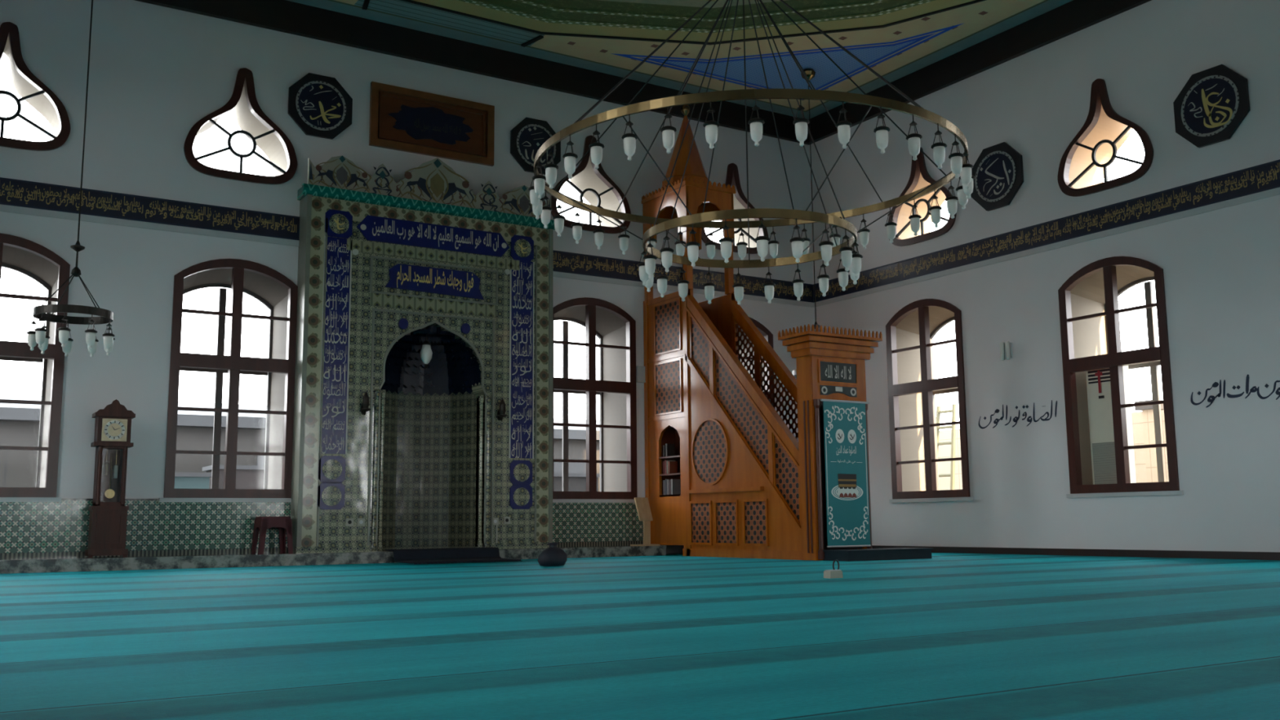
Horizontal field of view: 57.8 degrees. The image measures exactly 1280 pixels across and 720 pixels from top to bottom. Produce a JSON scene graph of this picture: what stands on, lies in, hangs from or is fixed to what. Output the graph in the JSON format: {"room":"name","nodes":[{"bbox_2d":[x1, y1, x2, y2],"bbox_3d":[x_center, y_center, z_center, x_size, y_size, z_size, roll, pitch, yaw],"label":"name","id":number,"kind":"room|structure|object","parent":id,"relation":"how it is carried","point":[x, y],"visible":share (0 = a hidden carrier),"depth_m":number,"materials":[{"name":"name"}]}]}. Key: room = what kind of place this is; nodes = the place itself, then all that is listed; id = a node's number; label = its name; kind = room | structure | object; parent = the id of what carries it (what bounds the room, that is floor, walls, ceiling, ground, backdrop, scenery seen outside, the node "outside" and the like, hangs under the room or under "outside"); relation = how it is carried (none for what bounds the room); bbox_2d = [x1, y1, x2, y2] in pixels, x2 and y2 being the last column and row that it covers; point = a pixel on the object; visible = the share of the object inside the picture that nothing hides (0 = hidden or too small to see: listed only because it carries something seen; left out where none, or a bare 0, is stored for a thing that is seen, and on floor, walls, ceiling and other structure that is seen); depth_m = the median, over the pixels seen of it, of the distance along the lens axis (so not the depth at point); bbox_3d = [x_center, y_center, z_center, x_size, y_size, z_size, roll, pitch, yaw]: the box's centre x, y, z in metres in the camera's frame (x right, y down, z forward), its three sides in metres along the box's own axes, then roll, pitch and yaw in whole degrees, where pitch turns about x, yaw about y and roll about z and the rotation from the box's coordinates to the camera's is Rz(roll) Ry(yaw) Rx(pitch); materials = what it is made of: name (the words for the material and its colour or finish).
{"room":"mosque","nodes":[
{"label":"mosque","id":0,"kind":"room"},
{"bbox_2d":[0,0,814,554],"bbox_3d":[-3.600,-1.067,18.694,15.900,8.460,1.000,4,-9,-32],"label":"wall","id":1,"kind":"structure","parent":0,"point":[155,71],"depth_m":16.73,"materials":[{"name":"paint"}]},
{"bbox_2d":[0,233,70,502],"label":"window","id":2,"kind":"structure","parent":1,"relation":"in","point":[9,350],"depth_m":15.21,"materials":[{"name":"brown wood"}]},
{"bbox_2d":[0,22,70,151],"bbox_3d":[-8.434,-3.658,15.409,1.608,1.710,0.120,4,-9,-32],"label":"window","id":3,"kind":"structure","parent":1,"relation":"in","point":[11,29],"depth_m":15.50,"materials":[{"name":"brown wood"}]},
{"bbox_2d":[61,498,159,500],"bbox_3d":[-7.513,1.823,15.150,5.910,0.025,0.040,4,-9,-32],"label":"trim","id":4,"kind":"structure","parent":1,"relation":"attached to","point":[61,499],"depth_m":15.52,"materials":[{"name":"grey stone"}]},
{"bbox_2d":[0,500,290,559],"bbox_3d":[-7.512,2.203,15.101,5.910,0.740,0.030,4,-9,-32],"label":"wall tiles","id":5,"kind":"structure","parent":1,"relation":"attached to","point":[28,530],"depth_m":15.65,"materials":[{"name":"tile"}]},
{"bbox_2d":[0,204,298,246],"bbox_3d":[-7.553,-1.926,15.683,5.910,0.090,0.020,4,-9,-32],"label":"trim","id":6,"kind":"structure","parent":1,"relation":"attached to","point":[6,208],"depth_m":16.10,"materials":[{"name":"white paint"}]},
{"bbox_2d":[0,177,299,239],"bbox_3d":[-7.557,-2.150,15.708,5.900,0.358,0.027,4,-9,-32],"label":"band","id":7,"kind":"object","parent":1,"relation":"attached to","point":[17,193],"visible":1,"depth_m":16.13,"materials":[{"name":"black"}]},
{"bbox_2d":[159,258,297,502],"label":"window","id":8,"kind":"structure","parent":1,"relation":"in","point":[233,364],"depth_m":16.57,"materials":[{"name":"brown wood"}]},
{"bbox_2d":[183,67,297,184],"bbox_3d":[-5.840,-3.454,17.037,1.608,1.710,0.120,4,-9,-32],"label":"window","id":9,"kind":"structure","parent":1,"relation":"in","point":[244,76],"depth_m":17.01,"materials":[{"name":"brown wood"}]},
{"bbox_2d":[288,72,352,139],"bbox_3d":[-4.861,-3.866,17.659,0.970,0.970,0.057,4,-9,-32],"label":"plaque","id":10,"kind":"object","parent":1,"relation":"attached to","point":[321,107],"visible":1,"depth_m":17.63,"materials":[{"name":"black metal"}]},
{"bbox_2d":[0,545,666,573],"bbox_3d":[-4.784,2.812,16.391,11.970,0.160,0.640,4,-9,-32],"label":"trim","id":11,"kind":"structure","parent":1,"relation":"attached to","point":[214,561],"depth_m":15.69,"materials":[{"name":"grey stone"}]},
{"bbox_2d":[84,399,135,558],"bbox_3d":[-6.892,1.539,15.092,0.480,2.040,0.310,4,-9,-32],"label":"clock","id":12,"kind":"object","parent":11,"relation":"on","point":[108,517],"visible":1,"depth_m":15.01,"materials":[{"name":"brown wood"}]},
{"bbox_2d":[92,412,135,442],"bbox_3d":[-6.898,0.895,15.182,0.480,0.380,0.310,4,-9,-32],"label":"hood","id":13,"kind":"object","parent":12,"relation":"attached to","point":[109,427],"depth_m":15.06,"materials":[{"name":"brown wood"}]},
{"bbox_2d":[250,516,293,554],"bbox_3d":[-5.144,2.453,16.237,0.466,0.515,0.432,4,-9,-32],"label":"stool","id":14,"kind":"object","parent":11,"relation":"on","point":[261,524],"visible":0.99,"depth_m":16.15,"materials":[{"name":"brown wood"}]},
{"bbox_2d":[290,155,555,553],"bbox_3d":[-3.373,-0.116,18.147,4.210,6.100,1.205,4,-9,-32],"label":"mihrab","id":15,"kind":"object","parent":11,"relation":"on","point":[431,464],"depth_m":18.10,"materials":[{"name":"tile"}]},
{"bbox_2d":[345,518,353,525],"bbox_3d":[-4.200,2.345,16.772,0.110,0.110,0.020,4,-9,-32],"label":"wall socket","id":16,"kind":"object","parent":15,"relation":"attached to","point":[348,522],"visible":1,"depth_m":16.76,"materials":[{"name":"beige paint"}]},
{"bbox_2d":[356,518,364,525],"bbox_3d":[-4.056,2.356,16.863,0.110,0.110,0.020,4,-9,-32],"label":"wall socket","id":17,"kind":"object","parent":15,"relation":"attached to","point":[361,522],"visible":1,"depth_m":16.85,"materials":[{"name":"beige paint"}]},
{"bbox_2d":[360,408,370,411],"bbox_3d":[-4.016,0.727,16.983,0.150,0.040,0.150,4,-9,-32],"label":"drip tray","id":18,"kind":"object","parent":15,"relation":"on","point":[362,409],"depth_m":16.94,"materials":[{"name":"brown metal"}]},
{"bbox_2d":[362,391,368,408],"bbox_3d":[-4.017,0.588,17.002,0.100,0.240,0.100,4,-9,-32],"label":"shade","id":19,"kind":"object","parent":15,"relation":"attached to","point":[366,397],"depth_m":16.96,"materials":[{"name":"grey glass"}]},
{"bbox_2d":[420,327,432,368],"bbox_3d":[-3.311,-0.186,17.973,0.190,0.650,0.185,4,-9,-32],"label":"lamp","id":20,"kind":"object","parent":15,"relation":"hanging from","point":[426,353],"visible":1,"depth_m":17.91,"materials":[{"name":"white glass"}]},
{"bbox_2d":[493,517,498,524],"bbox_3d":[-2.248,2.503,17.997,0.110,0.110,0.020,4,-9,-32],"label":"wall socket","id":21,"kind":"object","parent":15,"relation":"attached to","point":[495,520],"visible":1,"depth_m":18.00,"materials":[{"name":"beige paint"}]},
{"bbox_2d":[495,524,497,542],"bbox_3d":[-2.223,2.738,17.981,0.025,0.360,0.016,4,-9,-32],"label":"duct","id":22,"kind":"object","parent":15,"relation":"attached to","point":[496,526],"visible":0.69,"depth_m":17.98,"materials":[{"name":"beige paint"}]},
{"bbox_2d":[499,399,506,414],"bbox_3d":[-2.154,0.735,18.172,0.100,0.240,0.100,4,-9,-32],"label":"shade","id":23,"kind":"object","parent":15,"relation":"attached to","point":[502,405],"depth_m":18.13,"materials":[{"name":"grey glass"}]},
{"bbox_2d":[503,516,510,524],"bbox_3d":[-2.079,2.502,18.105,0.110,0.110,0.020,4,-9,-32],"label":"wall socket","id":24,"kind":"object","parent":15,"relation":"attached to","point":[506,519],"visible":1,"depth_m":18.10,"materials":[{"name":"beige paint"}]},
{"bbox_2d":[630,497,659,546],"bbox_3d":[0.079,2.694,19.337,0.420,0.800,0.260,4,-9,-32],"label":"bookstand","id":25,"kind":"object","parent":11,"relation":"on","point":[642,506],"visible":1,"depth_m":19.30,"materials":[{"name":"brown wood"}]},
{"bbox_2d":[368,81,494,166],"bbox_3d":[-3.313,-3.775,18.633,2.100,1.020,0.070,4,-9,-32],"label":"framed panel","id":26,"kind":"object","parent":1,"relation":"attached to","point":[403,119],"visible":1,"depth_m":18.60,"materials":[{"name":"brown wood"}]},
{"bbox_2d":[134,0,811,145],"bbox_3d":[-3.342,-5.031,18.780,15.900,0.470,0.100,4,-9,-32],"label":"trim","id":27,"kind":"structure","parent":1,"relation":"attached to","point":[281,15],"depth_m":18.94,"materials":[{"name":"black paint"}]},
{"bbox_2d":[510,117,560,174],"bbox_3d":[-1.759,-3.618,19.605,0.933,0.933,0.057,4,-9,-32],"label":"plaque","id":28,"kind":"object","parent":1,"relation":"attached to","point":[529,135],"visible":0.75,"depth_m":19.54,"materials":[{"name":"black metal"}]},
{"bbox_2d":[551,135,631,233],"bbox_3d":[-0.870,-3.064,20.157,1.608,1.710,0.120,4,-9,-32],"label":"window","id":29,"kind":"structure","parent":1,"relation":"in","point":[600,172],"depth_m":20.16,"materials":[{"name":"brown wood"}]},
{"bbox_2d":[552,297,637,502],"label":"window","id":30,"kind":"structure","parent":1,"relation":"in","point":[590,387],"depth_m":19.80,"materials":[{"name":"brown wood"}]},
{"bbox_2d":[552,502,643,546],"bbox_3d":[-0.738,2.735,19.353,2.000,0.740,0.030,4,-9,-32],"label":"trim","id":31,"kind":"structure","parent":1,"relation":"attached to","point":[574,524],"depth_m":19.34,"materials":[{"name":"tile"}]},
{"bbox_2d":[635,365,645,382],"bbox_3d":[0.020,0.250,20.176,0.195,0.285,0.070,4,-9,-32],"label":"junction box","id":32,"kind":"object","parent":1,"relation":"attached to","point":[640,370],"visible":1,"depth_m":20.14,"materials":[{"name":"white paint"}]},
{"bbox_2d":[553,250,813,302],"bbox_3d":[0.877,-1.488,21.002,5.900,0.358,0.027,4,-9,-32],"label":"band","id":33,"kind":"object","parent":1,"relation":"attached to","point":[563,261],"visible":0.68,"depth_m":20.67,"materials":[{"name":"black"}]},
{"bbox_2d":[553,271,814,307],"bbox_3d":[0.881,-1.264,20.977,5.930,0.090,0.020,4,-9,-32],"label":"trim","id":34,"kind":"structure","parent":1,"relation":"attached to","point":[558,274],"depth_m":20.59,"materials":[{"name":"white paint"}]},
{"bbox_2d":[701,163,768,253],"bbox_3d":[1.733,-2.860,21.790,1.608,1.710,0.120,4,-9,-32],"label":"window","id":35,"kind":"structure","parent":1,"relation":"in","point":[732,178],"depth_m":21.84,"materials":[{"name":"brown wood"}]},
{"bbox_2d":[737,316,774,405],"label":"window","id":36,"kind":"structure","parent":1,"relation":"in","point":[768,335],"depth_m":21.74,"materials":[{"name":"brown wood"}]},
{"bbox_2d":[0,552,1279,719],"bbox_3d":[1.678,1.985,9.904,15.900,0.120,18.600,4,-9,-32],"label":"floor","id":37,"kind":"structure","parent":0,"point":[944,636],"depth_m":5.48,"materials":[{"name":"teal carpet"}]},
{"bbox_2d":[386,546,520,564],"bbox_3d":[-2.712,2.854,16.950,1.670,0.186,1.150,4,-9,-32],"label":"rug","id":38,"kind":"object","parent":37,"relation":"on","point":[485,554],"visible":1,"depth_m":17.01,"materials":[{"name":"fabric"}]},
{"bbox_2d":[537,542,567,566],"bbox_3d":[-1.109,2.500,14.912,0.401,0.300,0.330,4,-9,-32],"label":"vase","id":39,"kind":"object","parent":37,"relation":"on","point":[553,556],"visible":1,"depth_m":14.80,"materials":[{"name":"grey ceramic"}]},
{"bbox_2d":[641,93,882,560],"bbox_3d":[1.723,-0.934,18.699,1.418,8.100,4.610,4,-9,-32],"label":"pulpit","id":40,"kind":"object","parent":37,"relation":"on","point":[750,489],"visible":0.92,"depth_m":18.37,"materials":[{"name":"brown wood"}]},
{"bbox_2d":[662,480,665,494],"bbox_3d":[0.471,2.166,19.665,0.160,0.250,0.050,4,-9,-32],"label":"book","id":41,"kind":"object","parent":40,"relation":"on","point":[664,481],"visible":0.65,"depth_m":19.62,"materials":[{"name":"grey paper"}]},
{"bbox_2d":[662,444,665,457],"bbox_3d":[0.471,1.554,19.742,0.160,0.200,0.050,4,-9,-32],"label":"book","id":42,"kind":"object","parent":40,"relation":"on","point":[664,446],"visible":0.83,"depth_m":19.70,"materials":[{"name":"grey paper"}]},
{"bbox_2d":[662,461,665,474],"bbox_3d":[0.468,1.832,19.711,0.160,0.220,0.048,4,-9,-32],"label":"book","id":43,"kind":"object","parent":40,"relation":"on","point":[664,473],"visible":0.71,"depth_m":19.67,"materials":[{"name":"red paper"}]},
{"bbox_2d":[665,479,666,494],"bbox_3d":[0.503,2.149,19.616,0.160,0.270,0.040,4,-9,-32],"label":"book","id":44,"kind":"object","parent":40,"relation":"on","point":[665,479],"visible":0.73,"depth_m":19.57,"materials":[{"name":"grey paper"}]},
{"bbox_2d":[666,479,671,494],"bbox_3d":[0.535,2.147,19.565,0.160,0.260,0.050,4,-9,-32],"label":"book","id":45,"kind":"object","parent":40,"relation":"on","point":[668,480],"visible":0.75,"depth_m":19.52,"materials":[{"name":"grey paper"}]},
{"bbox_2d":[664,459,674,473],"bbox_3d":[0.500,1.815,19.663,0.160,0.240,0.045,4,-9,-32],"label":"book","id":46,"kind":"object","parent":40,"relation":"on","point":[665,460],"visible":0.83,"depth_m":19.62,"materials":[{"name":"red paper"}]},
{"bbox_2d":[659,455,679,458],"bbox_3d":[0.640,1.635,19.527,0.330,0.024,0.640,4,-9,-32],"label":"shelf","id":47,"kind":"object","parent":40,"relation":"attached to","point":[660,456],"depth_m":19.54,"materials":[{"name":"brown wood"}]},
{"bbox_2d":[665,444,675,456],"bbox_3d":[0.514,1.534,19.676,0.160,0.220,0.050,4,-9,-32],"label":"book","id":48,"kind":"object","parent":40,"relation":"on","point":[669,448],"visible":0.83,"depth_m":19.65,"materials":[{"name":"grey paper"}]},
{"bbox_2d":[669,480,671,494],"bbox_3d":[0.568,2.149,19.513,0.160,0.240,0.040,4,-9,-32],"label":"book","id":49,"kind":"object","parent":40,"relation":"on","point":[669,481],"visible":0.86,"depth_m":19.46,"materials":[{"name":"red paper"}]},
{"bbox_2d":[659,472,680,475],"bbox_3d":[0.643,1.923,19.487,0.330,0.024,0.640,4,-9,-32],"label":"shelf","id":50,"kind":"object","parent":40,"relation":"attached to","point":[660,473],"depth_m":19.51,"materials":[{"name":"brown wood"}]},
{"bbox_2d":[667,461,677,473],"bbox_3d":[0.554,1.818,19.577,0.160,0.210,0.045,4,-9,-32],"label":"book","id":51,"kind":"object","parent":40,"relation":"on","point":[672,465],"visible":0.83,"depth_m":19.55,"materials":[{"name":"brown paper"}]},
{"bbox_2d":[671,479,680,494],"bbox_3d":[0.600,2.132,19.465,0.160,0.260,0.050,4,-9,-32],"label":"book","id":52,"kind":"object","parent":40,"relation":"on","point":[675,483],"visible":0.86,"depth_m":19.44,"materials":[{"name":"grey paper"}]},
{"bbox_2d":[819,399,871,549],"bbox_3d":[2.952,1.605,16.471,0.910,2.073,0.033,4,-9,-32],"label":"banner","id":53,"kind":"object","parent":40,"relation":"hanging from","point":[847,507],"visible":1,"depth_m":16.44,"materials":[{"name":"fabric"}]},
{"bbox_2d":[837,473,858,497],"bbox_3d":[2.939,1.780,16.422,0.400,0.330,0.003,4,-9,-32],"label":"picture","id":54,"kind":"object","parent":53,"relation":"attached to","point":[847,483],"depth_m":16.43,"materials":[{"name":"multicoloured"}]},
{"bbox_2d":[823,559,843,578],"bbox_3d":[1.861,2.011,11.177,0.162,0.178,0.100,4,-9,-32],"label":"box","id":55,"kind":"object","parent":37,"relation":"on","point":[829,574],"visible":1,"depth_m":11.13,"materials":[{"name":"beige paint"}]},
{"bbox_2d":[822,547,933,561],"bbox_3d":[3.352,2.732,16.305,1.620,0.145,0.540,4,-9,-32],"label":"step","id":56,"kind":"structure","parent":37,"relation":"on","point":[890,553],"depth_m":16.02,"materials":[{"name":"carpet"}]},
{"bbox_2d":[286,0,1072,119],"bbox_3d":[1.587,-7.745,11.266,15.900,2.770,18.600,4,-9,-32],"label":"ceiling","id":57,"kind":"structure","parent":0,"point":[896,51],"depth_m":18.79,"materials":[{"name":"paint"}]},
{"bbox_2d":[26,0,115,357],"bbox_3d":[-6.657,-2.970,13.922,0.943,5.818,0.931,4,-9,-32],"label":"chandelier","id":58,"kind":"object","parent":57,"relation":"hanging from","point":[39,336],"visible":1,"depth_m":13.57,"materials":[{"name":"brown metal"}]},
{"bbox_2d":[362,0,369,9],"bbox_3d":[-4.135,-5.418,17.547,0.070,0.030,0.500,2,-9,-21],"label":"trim","id":59,"kind":"structure","parent":57,"relation":"attached to","point":[366,3],"depth_m":17.60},
{"bbox_2d":[520,35,543,47],"bbox_3d":[-1.769,-5.233,19.032,0.070,0.030,0.500,7,-11,-43],"label":"trim","id":60,"kind":"structure","parent":57,"relation":"attached to","point":[540,37],"depth_m":19.00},
{"bbox_2d":[400,0,986,44],"bbox_3d":[0.984,-6.232,12.095,14.140,0.025,14.140,4,-9,-32],"label":"trim","id":61,"kind":"structure","parent":57,"relation":"attached to","point":[406,1],"depth_m":18.69,"materials":[{"name":"paint"}]},
{"bbox_2d":[528,0,974,304],"bbox_3d":[1.034,-4.851,11.889,4.300,8.318,4.297,-3,-8,18],"label":"chandelier","id":62,"kind":"object","parent":57,"relation":"hanging from","point":[851,260],"visible":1,"depth_m":10.78,"materials":[{"name":"gold metal"}]},
{"bbox_2d":[792,368,796,379],"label":"chandelier","id":63,"kind":"object","parent":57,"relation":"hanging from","point":[794,372],"depth_m":19.53,"materials":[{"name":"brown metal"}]},
{"bbox_2d":[800,68,815,81],"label":"ball","id":64,"kind":"object","parent":57,"relation":"hanging from","point":[810,73],"depth_m":20.30,"materials":[{"name":"brown metal"}]},
{"bbox_2d":[808,0,1279,551],"bbox_3d":[8.779,-1.703,14.981,1.000,8.460,18.600,4,-9,-32],"label":"wall","id":65,"kind":"structure","parent":0,"point":[1221,267],"depth_m":17.62,"materials":[{"name":"paint"}]},
{"bbox_2d":[808,99,813,211],"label":"pipe","id":66,"kind":"object","parent":65,"relation":"hanging from","point":[809,100],"depth_m":20.18,"materials":[{"name":"brown metal"}]},
{"bbox_2d":[812,222,813,252],"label":"pipe","id":67,"kind":"object","parent":65,"relation":"hanging from","point":[812,223],"depth_m":19.98,"materials":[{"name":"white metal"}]},
{"bbox_2d":[813,261,820,328],"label":"pipe","id":68,"kind":"object","parent":65,"relation":"hanging from","point":[815,323],"depth_m":19.81,"materials":[{"name":"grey metal"}]},
{"bbox_2d":[888,146,956,246],"bbox_3d":[4.934,-2.909,20.352,0.120,1.710,1.608,4,-9,-32],"label":"window","id":69,"kind":"structure","parent":65,"relation":"in","point":[918,166],"depth_m":20.33,"materials":[{"name":"brown wood"}]},
{"bbox_2d":[885,298,973,502],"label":"window","id":70,"kind":"structure","parent":65,"relation":"in","point":[929,386],"depth_m":19.94,"materials":[{"name":"brown wood"}]},
{"bbox_2d":[808,0,1151,143],"bbox_3d":[8.305,-5.642,15.193,0.100,0.470,18.500,4,-9,-32],"label":"trim","id":71,"kind":"structure","parent":65,"relation":"attached to","point":[1073,16],"depth_m":19.16,"materials":[{"name":"black paint"}]},
{"bbox_2d":[970,142,1023,211],"bbox_3d":[5.797,-2.986,18.888,0.057,1.044,1.044,4,-9,-32],"label":"plaque","id":72,"kind":"object","parent":65,"relation":"attached to","point":[997,172],"visible":0.99,"depth_m":18.84,"materials":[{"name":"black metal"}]},
{"bbox_2d":[999,341,1013,360],"bbox_3d":[5.821,-0.143,18.458,0.105,0.290,0.180,4,-9,-32],"label":"wall lamp","id":73,"kind":"object","parent":65,"relation":"attached to","point":[1006,349],"visible":1,"depth_m":18.41,"materials":[{"name":"white glass"}]},
{"bbox_2d":[978,400,1057,428],"bbox_3d":[5.927,0.869,18.254,0.001,0.386,1.554,4,-9,-32],"label":"calligraphy","id":74,"kind":"object","parent":65,"relation":"attached to","point":[997,411],"depth_m":18.22,"materials":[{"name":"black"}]},
{"bbox_2d":[813,159,1279,302],"bbox_3d":[8.345,-2.427,14.794,0.027,0.358,18.575,4,-9,-32],"label":"band","id":75,"kind":"object","parent":65,"relation":"attached to","point":[1265,176],"visible":0.9,"depth_m":17.51,"materials":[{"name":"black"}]},
{"bbox_2d":[813,186,1279,306],"bbox_3d":[8.349,-2.203,14.767,0.020,0.090,18.580,4,-9,-32],"label":"trim","id":76,"kind":"structure","parent":65,"relation":"attached to","point":[1273,192],"depth_m":17.59,"materials":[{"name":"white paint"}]},
{"bbox_2d":[871,545,1279,559],"bbox_3d":[8.383,2.402,14.123,0.035,0.100,18.590,4,-9,-32],"label":"baseboard","id":77,"kind":"structure","parent":65,"relation":"attached to","point":[1031,551],"depth_m":16.64,"materials":[{"name":"brown wood"}]},
{"bbox_2d":[1057,78,1153,196],"bbox_3d":[6.902,-3.358,17.275,0.120,1.710,1.608,4,-9,-32],"label":"window","id":78,"kind":"structure","parent":65,"relation":"in","point":[1099,93],"depth_m":17.30,"materials":[{"name":"brown wood"}]},
{"bbox_2d":[1085,365,1136,484],"bbox_3d":[7.031,0.997,17.344,0.330,1.920,0.520,4,-9,-32],"label":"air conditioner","id":79,"kind":"object","parent":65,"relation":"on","point":[1098,381],"visible":0.65,"depth_m":17.28,"materials":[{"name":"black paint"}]},
{"bbox_2d":[1087,368,1110,383],"bbox_3d":[6.906,0.215,17.378,0.030,0.240,0.440,4,-9,-32],"label":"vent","id":80,"kind":"object","parent":79,"relation":"attached to","point":[1100,375],"depth_m":17.37,"materials":[{"name":"paint"}]},
{"bbox_2d":[1092,441,1116,484],"bbox_3d":[6.916,1.542,17.190,0.015,0.640,0.440,4,-9,-32],"label":"grille","id":81,"kind":"object","parent":79,"relation":"attached to","point":[1104,460],"depth_m":17.22,"materials":[{"name":"white metal"}]},
{"bbox_2d":[1057,256,1183,497],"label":"window","id":82,"kind":"structure","parent":65,"relation":"in","point":[1153,356],"depth_m":16.87,"materials":[{"name":"brown wood"}]},
{"bbox_2d":[1173,64,1249,147],"bbox_3d":[7.771,-3.457,15.801,0.057,1.044,1.044,4,-9,-32],"label":"plaque","id":83,"kind":"object","parent":65,"relation":"attached to","point":[1214,102],"visible":1,"depth_m":15.76,"materials":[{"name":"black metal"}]},
{"bbox_2d":[1190,374,1279,408],"bbox_3d":[7.877,0.391,15.206,0.001,0.385,1.425,4,-9,-32],"label":"calligraphy","id":84,"kind":"object","parent":65,"relation":"attached to","point":[1215,384],"depth_m":15.28,"materials":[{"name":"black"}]},
{"label":"outside","id":85,"kind":"structure","parent":0,"visible":0},
{"bbox_3d":[-4.858,5.704,34.838,80.000,0.150,29.000,4,-9,-32],"label":"ground","id":86,"kind":"structure","parent":85,"visible":0},
{"bbox_2d":[173,471,211,488],"bbox_3d":[-7.679,2.654,19.072,1.020,1.570,1.020,4,-9,-32],"label":"storage box","id":87,"kind":"object","parent":86,"relation":"on","point":[183,480],"visible":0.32,"depth_m":18.87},
{"bbox_2d":[202,464,264,488],"bbox_3d":[-6.979,2.692,19.932,0.920,1.720,0.920,4,-9,-32],"label":"storage box","id":88,"kind":"object","parent":86,"relation":"on","point":[247,477],"visible":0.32,"depth_m":19.74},
{"bbox_2d":[0,393,599,491],"bbox_3d":[-9.188,2.442,24.236,25.400,3.450,3.300,4,-9,-32],"label":"building","id":89,"kind":"structure","parent":86,"relation":"on","point":[20,424],"depth_m":22.96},
{"bbox_2d":[553,472,599,491],"bbox_3d":[-1.644,3.120,23.160,1.420,1.670,1.120,4,-9,-32],"label":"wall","id":90,"kind":"structure","parent":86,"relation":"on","point":[576,482],"depth_m":22.86,"materials":[{"name":"grey concrete"}]},
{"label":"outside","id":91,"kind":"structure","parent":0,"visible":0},
{"bbox_3d":[26.949,2.459,13.790,29.000,0.150,41.000,4,-9,-32],"label":"ground","id":92,"kind":"structure","parent":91,"visible":0},
{"bbox_2d":[936,404,955,490],"bbox_3d":[5.834,2.307,22.294,0.434,2.911,0.607,4,-9,-32],"label":"wooden ladder","id":93,"kind":"object","parent":92,"relation":"on","point":[952,474],"visible":0.39,"depth_m":22.31,"materials":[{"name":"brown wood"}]},
{"bbox_2d":[937,409,1168,489],"bbox_3d":[11.747,1.767,17.926,0.400,2.650,28.000,4,-9,-32],"label":"wall","id":94,"kind":"structure","parent":92,"relation":"on","point":[944,451],"depth_m":25.09,"materials":[{"name":"white paint"}]},
{"bbox_2d":[1134,400,1164,482],"bbox_3d":[8.649,2.007,19.438,0.360,2.650,0.360,4,-9,-32],"label":"post","id":95,"kind":"object","parent":92,"relation":"on","point":[1147,411],"visible":0.24,"depth_m":19.47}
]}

